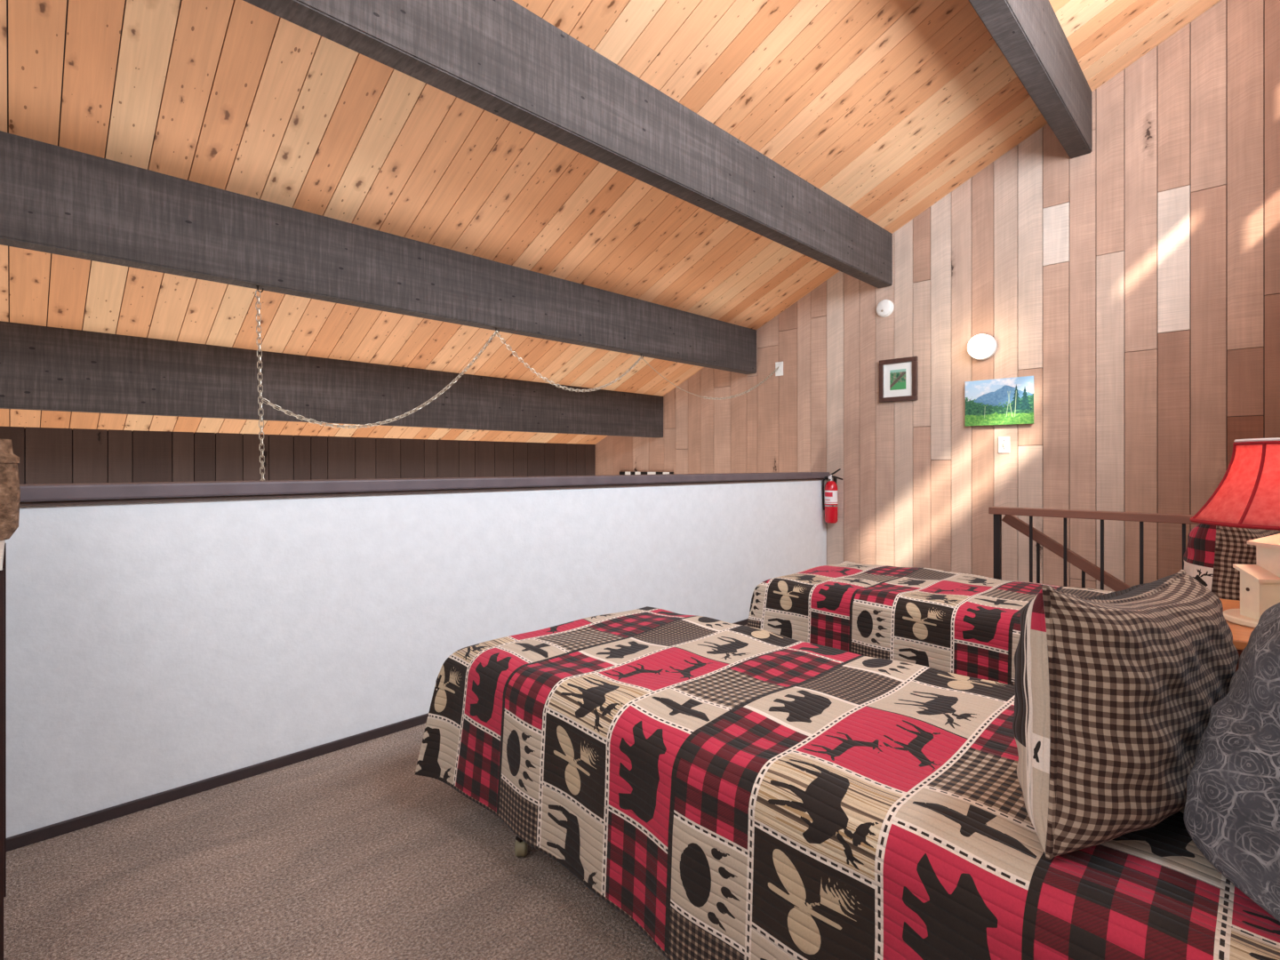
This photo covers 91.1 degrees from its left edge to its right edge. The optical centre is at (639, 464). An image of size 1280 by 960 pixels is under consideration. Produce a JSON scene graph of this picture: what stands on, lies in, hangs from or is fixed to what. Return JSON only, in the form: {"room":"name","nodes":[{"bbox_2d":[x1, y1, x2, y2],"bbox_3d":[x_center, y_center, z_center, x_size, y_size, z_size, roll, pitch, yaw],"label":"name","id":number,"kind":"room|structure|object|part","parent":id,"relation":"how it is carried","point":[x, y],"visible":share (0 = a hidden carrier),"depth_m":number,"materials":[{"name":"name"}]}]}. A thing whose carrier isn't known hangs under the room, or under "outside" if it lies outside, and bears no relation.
{"room":"loft bedroom","nodes":[
{"label":"loft bedroom","id":0,"kind":"room"},
{"bbox_2d":[0,426,595,484],"bbox_3d":[-2.687,1.777,5.812,5.920,4.067,0.100,0,0,-45],"label":"wall","id":1,"kind":"structure","parent":0,"point":[47,455],"depth_m":5.25,"materials":[{"name":"brown wood"}]},
{"bbox_2d":[3,624,747,959],"bbox_3d":[0.721,1.330,2.439,5.870,0.240,3.430,0,0,-45],"label":"floor","id":2,"kind":"structure","parent":0,"point":[347,853],"depth_m":1.82,"materials":[{"name":"brown carpet"}]},
{"bbox_2d":[0,539,6,959],"bbox_3d":[-1.712,0.703,1.399,0.417,1.015,0.660,0,0,-45],"label":"bookcase","id":3,"kind":"object","parent":2,"relation":"on","point":[3,545],"visible":0.95,"depth_m":1.32,"materials":[{"name":"wood"}]},
{"bbox_3d":[-1.490,0.715,1.184,0.407,0.990,0.022,0,0,-45],"label":"panel","id":4,"kind":"part","parent":3,"relation":"part of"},
{"bbox_3d":[-1.929,0.715,1.623,0.407,0.990,0.022,0,0,-45],"label":"panel","id":5,"kind":"part","parent":3,"relation":"part of","materials":[{"name":"wood"}]},
{"bbox_2d":[0,439,20,540],"bbox_3d":[-1.747,0.060,1.591,0.250,0.270,0.250,0,0,-45],"label":"basket","id":6,"kind":"object","parent":3,"relation":"on","point":[10,491],"visible":1,"depth_m":1.62,"materials":[{"name":"brown wicker"}]},
{"bbox_3d":[-1.747,-0.040,1.591,0.248,0.070,0.248,0,0,-45],"label":"lid","id":7,"kind":"part","parent":6,"relation":"part of","materials":[{"name":"brown wicker"}]},
{"bbox_2d":[514,836,527,856],"bbox_3d":[0.532,0.932,1.699,0.978,0.556,2.310,0,0,-45],"label":"twin bed","id":8,"kind":"object","parent":2,"relation":"on","point":[521,846],"visible":0.16,"depth_m":1.92,"materials":[{"name":"beige wood"}]},
{"bbox_3d":[-0.368,1.111,1.944,0.026,0.107,0.024,0,0,-45],"label":"leg","id":9,"kind":"part","parent":8,"relation":"part of","materials":[{"name":"metal"}]},
{"bbox_2d":[414,606,1279,959],"bbox_3d":[0.451,0.904,1.721,1.194,0.574,2.396,0,0,-45],"label":"patchwork quilt","id":10,"kind":"object","parent":8,"relation":"on","point":[732,791],"visible":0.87,"depth_m":1.39,"materials":[{"name":"fabric"}]},
{"bbox_2d":[1012,569,1239,860],"bbox_3d":[0.952,0.435,1.208,0.724,0.475,0.275,0,0,-29],"label":"pillow sham","id":11,"kind":"object","parent":10,"relation":"on","point":[1116,692],"visible":0.9,"depth_m":1.02,"materials":[{"name":"fabric"}]},
{"bbox_2d":[1183,602,1279,921],"bbox_3d":[1.130,0.390,1.036,0.689,0.454,0.270,0,0,-36],"label":"throw pillow","id":12,"kind":"object","parent":10,"relation":"on","point":[1231,814],"visible":1,"depth_m":0.90,"materials":[{"name":"grey fabric"}]},
{"bbox_2d":[988,506,1198,590],"bbox_3d":[2.597,0.728,3.131,0.090,0.965,1.535,0,0,-45],"label":"guard rail","id":13,"kind":"object","parent":2,"relation":"on","point":[997,511],"visible":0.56,"depth_m":3.39,"materials":[{"name":"brown wood"}]},
{"bbox_3d":[2.079,0.748,3.649,0.034,0.925,0.034,0,0,-45],"label":"post","id":14,"kind":"part","parent":13,"relation":"part of","materials":[{"name":"black metal"}]},
{"bbox_3d":[2.597,0.265,3.131,0.090,0.040,1.535,0,0,-45],"label":"rail","id":15,"kind":"part","parent":13,"relation":"part of","materials":[{"name":"brown wood"}]},
{"bbox_2d":[1219,598,1254,671],"bbox_3d":[1.831,0.826,1.719,0.640,0.768,0.562,0,0,-45],"label":"nightstand","id":16,"kind":"object","parent":2,"relation":"on","point":[1241,634],"visible":0.02,"depth_m":1.67,"materials":[{"name":"brown wood"}]},
{"bbox_2d":[1189,437,1279,628],"bbox_3d":[1.810,0.180,1.725,0.450,0.524,0.450,0,0,-45],"label":"table lamp","id":17,"kind":"object","parent":16,"relation":"on","point":[1247,495],"visible":0.96,"depth_m":1.72,"materials":[{"name":"red fabric"}]},
{"bbox_3d":[1.810,0.051,1.725,0.438,0.223,0.438,0,0,-45],"label":"lamp shade","id":18,"kind":"part","parent":17,"relation":"part of","materials":[{"name":"red fabric"}]},
{"bbox_3d":[1.775,0.433,1.732,0.247,0.018,0.247,0,0,-45],"label":"plate","id":19,"kind":"part","parent":17,"relation":"part of","materials":[{"name":"beige paint"}]},
{"bbox_3d":[3.090,1.905,3.472,1.040,1.010,1.560,0,0,-45],"label":"stairs","id":20,"kind":"structure","parent":2,"relation":"attached to","visible":0},
{"bbox_2d":[1001,514,1130,591],"bbox_3d":[2.627,1.171,3.256,0.040,1.776,1.339,0,0,-45],"label":"stair handrail","id":21,"kind":"object","parent":20,"relation":"attached to","point":[1076,560],"visible":0.26,"depth_m":3.50,"materials":[{"name":"brown wood"}]},
{"bbox_3d":[1.858,0.932,3.025,0.978,0.556,2.310,0,0,-45],"label":"twin bed","id":22,"kind":"object","parent":2,"relation":"on","visible":0},
{"bbox_2d":[747,560,1111,686],"bbox_3d":[1.779,0.911,3.036,1.175,0.588,2.380,0,0,-45],"label":"patchwork quilt","id":23,"kind":"object","parent":22,"relation":"on","point":[963,624],"visible":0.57,"depth_m":3.07,"materials":[{"name":"multicoloured fabric"}]},
{"bbox_2d":[1183,523,1279,600],"bbox_3d":[2.291,0.395,2.418,0.669,0.439,0.259,0,0,-37],"label":"pillow sham","id":24,"kind":"object","parent":23,"relation":"on","point":[1211,554],"visible":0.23,"depth_m":2.22,"materials":[{"name":"fabric"}]},
{"bbox_2d":[5,479,826,838],"bbox_3d":[-0.411,0.670,3.641,5.768,1.080,0.130,0,0,-45],"label":"wall","id":25,"kind":"structure","parent":0,"point":[153,647],"depth_m":2.56,"materials":[{"name":"white paint"}]},
{"bbox_2d":[6,618,748,851],"bbox_3d":[-0.360,1.190,3.590,5.768,0.040,0.014,0,0,-45],"label":"baseboard","id":26,"kind":"structure","parent":25,"relation":"attached to","point":[29,837],"depth_m":2.31,"materials":[{"name":"black wood"}]},
{"bbox_2d":[19,472,829,505],"bbox_3d":[-0.411,0.091,3.641,5.768,0.052,0.200,0,0,-45],"label":"trim","id":27,"kind":"structure","parent":25,"relation":"attached to","point":[97,491],"depth_m":2.63,"materials":[{"name":"grey wood"}]},
{"bbox_2d":[0,0,1221,444],"bbox_3d":[-0.339,-1.774,3.550,6.040,3.118,6.700,0,0,-45],"label":"ceiling","id":28,"kind":"structure","parent":0,"point":[886,108],"depth_m":3.45,"materials":[{"name":"brown wood"}]},
{"bbox_2d":[0,320,663,437],"bbox_3d":[-1.823,-0.539,5.053,5.768,0.461,0.125,0,0,-45],"label":"ceiling beam","id":29,"kind":"structure","parent":28,"relation":"attached to","point":[43,368],"depth_m":4.27,"materials":[{"name":"grey wood"}]},
{"bbox_2d":[0,130,756,374],"bbox_3d":[-0.939,-1.113,4.170,5.768,0.421,0.125,0,0,-45],"label":"ceiling beam","id":30,"kind":"structure","parent":28,"relation":"attached to","point":[54,199],"depth_m":3.27,"materials":[{"name":"grey wood"}]},
{"bbox_2d":[242,0,892,287],"bbox_3d":[0.012,-1.705,3.218,5.768,0.429,0.125,0,0,-45],"label":"ceiling beam","id":31,"kind":"structure","parent":28,"relation":"attached to","point":[500,58],"depth_m":2.90,"materials":[{"name":"grey wood"}]},
{"bbox_2d":[968,0,1092,158],"bbox_3d":[0.977,-2.319,2.253,5.768,0.410,0.125,0,0,-45],"label":"ceiling beam","id":32,"kind":"structure","parent":28,"relation":"attached to","point":[1029,35],"depth_m":3.47,"materials":[{"name":"grey wood"}]},
{"bbox_2d":[595,0,1279,591],"bbox_3d":[1.480,0.210,5.916,0.120,7.200,7.474,0,0,-45],"label":"wall","id":33,"kind":"structure","parent":0,"point":[1135,278],"depth_m":4.38,"materials":[{"name":"brown wood"}]},
{"bbox_2d":[619,471,673,474],"bbox_3d":[0.064,0.147,7.234,0.020,0.135,0.860,0,0,-45],"label":"strip","id":34,"kind":"object","parent":33,"relation":"attached to","point":[620,472],"visible":0.36,"depth_m":7.22,"materials":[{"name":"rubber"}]},
{"bbox_2d":[775,361,783,375],"bbox_3d":[1.325,-0.915,5.978,0.011,0.132,0.084,0,0,-45],"label":"wall outlet","id":35,"kind":"object","parent":33,"relation":"attached to","point":[780,372],"visible":1,"depth_m":5.97,"materials":[{"name":"white plastic"}]},
{"bbox_2d":[776,364,780,373],"bbox_3d":[1.323,-0.915,5.976,0.004,0.082,0.036,0,0,-45],"label":"receptacle","id":36,"kind":"object","parent":35,"relation":"attached to","point":[779,370],"depth_m":5.98,"materials":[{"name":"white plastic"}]},
{"bbox_2d":[822,468,842,523],"bbox_3d":[1.683,0.270,5.497,0.133,0.480,0.169,0,0,-4],"label":"fire extinguisher","id":37,"kind":"object","parent":33,"relation":"attached to","point":[830,505],"visible":1,"depth_m":5.48,"materials":[{"name":"metal"}]},
{"bbox_2d":[876,299,894,317],"bbox_3d":[2.038,-1.310,5.242,0.044,0.146,0.146,0,0,-45],"label":"smoke detector","id":38,"kind":"object","parent":33,"relation":"attached to","point":[884,308],"visible":1,"depth_m":5.22,"materials":[{"name":"white plastic"}]},
{"bbox_2d":[879,356,918,402],"bbox_3d":[2.124,-0.700,5.167,0.027,0.352,0.314,0,0,-45],"label":"picture frame","id":39,"kind":"object","parent":33,"relation":"attached to","point":[898,377],"visible":1,"depth_m":5.16,"materials":[{"name":"brown wood"}]},
{"bbox_2d":[889,368,905,390],"bbox_3d":[2.125,-0.703,5.169,0.002,0.165,0.132,0,0,-45],"label":"print","id":40,"kind":"object","parent":39,"relation":"attached to","point":[897,376],"depth_m":5.17},
{"bbox_2d":[967,334,997,359],"bbox_3d":[2.542,-0.885,4.684,0.121,0.196,0.196,0,0,-45],"label":"wall sconce","id":41,"kind":"object","parent":33,"relation":"attached to","point":[980,347],"visible":1,"depth_m":4.65,"materials":[{"name":"white glass"}]},
{"bbox_2d":[965,376,1033,426],"bbox_3d":[2.651,-0.465,4.638,0.029,0.340,0.456,0,0,-45],"label":"canvas painting","id":42,"kind":"object","parent":33,"relation":"attached to","point":[1006,401],"visible":1,"depth_m":4.62},
{"bbox_2d":[998,436,1009,453],"bbox_3d":[2.681,-0.148,4.621,0.014,0.120,0.076,0,0,-45],"label":"light switch","id":43,"kind":"object","parent":33,"relation":"attached to","point":[1004,442],"visible":1,"depth_m":4.62,"materials":[{"name":"white plastic"}]},
{"bbox_3d":[-1.921,-0.887,3.170,0.033,0.030,0.016,0,0,-45],"label":"ceiling hook","id":44,"kind":"object","parent":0,"visible":0},
{"bbox_2d":[255,289,779,480],"bbox_3d":[-0.370,-0.235,4.642,4.310,1.405,0.216,0,0,-41],"label":"chain","id":45,"kind":"object","parent":44,"relation":"hanging from","point":[459,376],"visible":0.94,"depth_m":3.64,"materials":[{"name":"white silver-coloured steel"}]},
{"bbox_3d":[-1.431,-0.543,3.661,1.362,0.667,0.005,0,0,-45],"label":"cord","id":46,"kind":"part","parent":45,"relation":"part of","materials":[{"name":"silver metal"}]},
{"bbox_3d":[-0.470,-0.712,4.621,0.005,0.331,1.362,0,0,45],"label":"cord","id":47,"kind":"part","parent":45,"relation":"part of","materials":[{"name":"silver metal"}]},
{"bbox_3d":[0.665,-0.757,5.537,1.574,0.350,0.005,0,0,-34],"label":"cord","id":48,"kind":"part","parent":45,"relation":"part of","materials":[{"name":"silver metal"}]}
]}

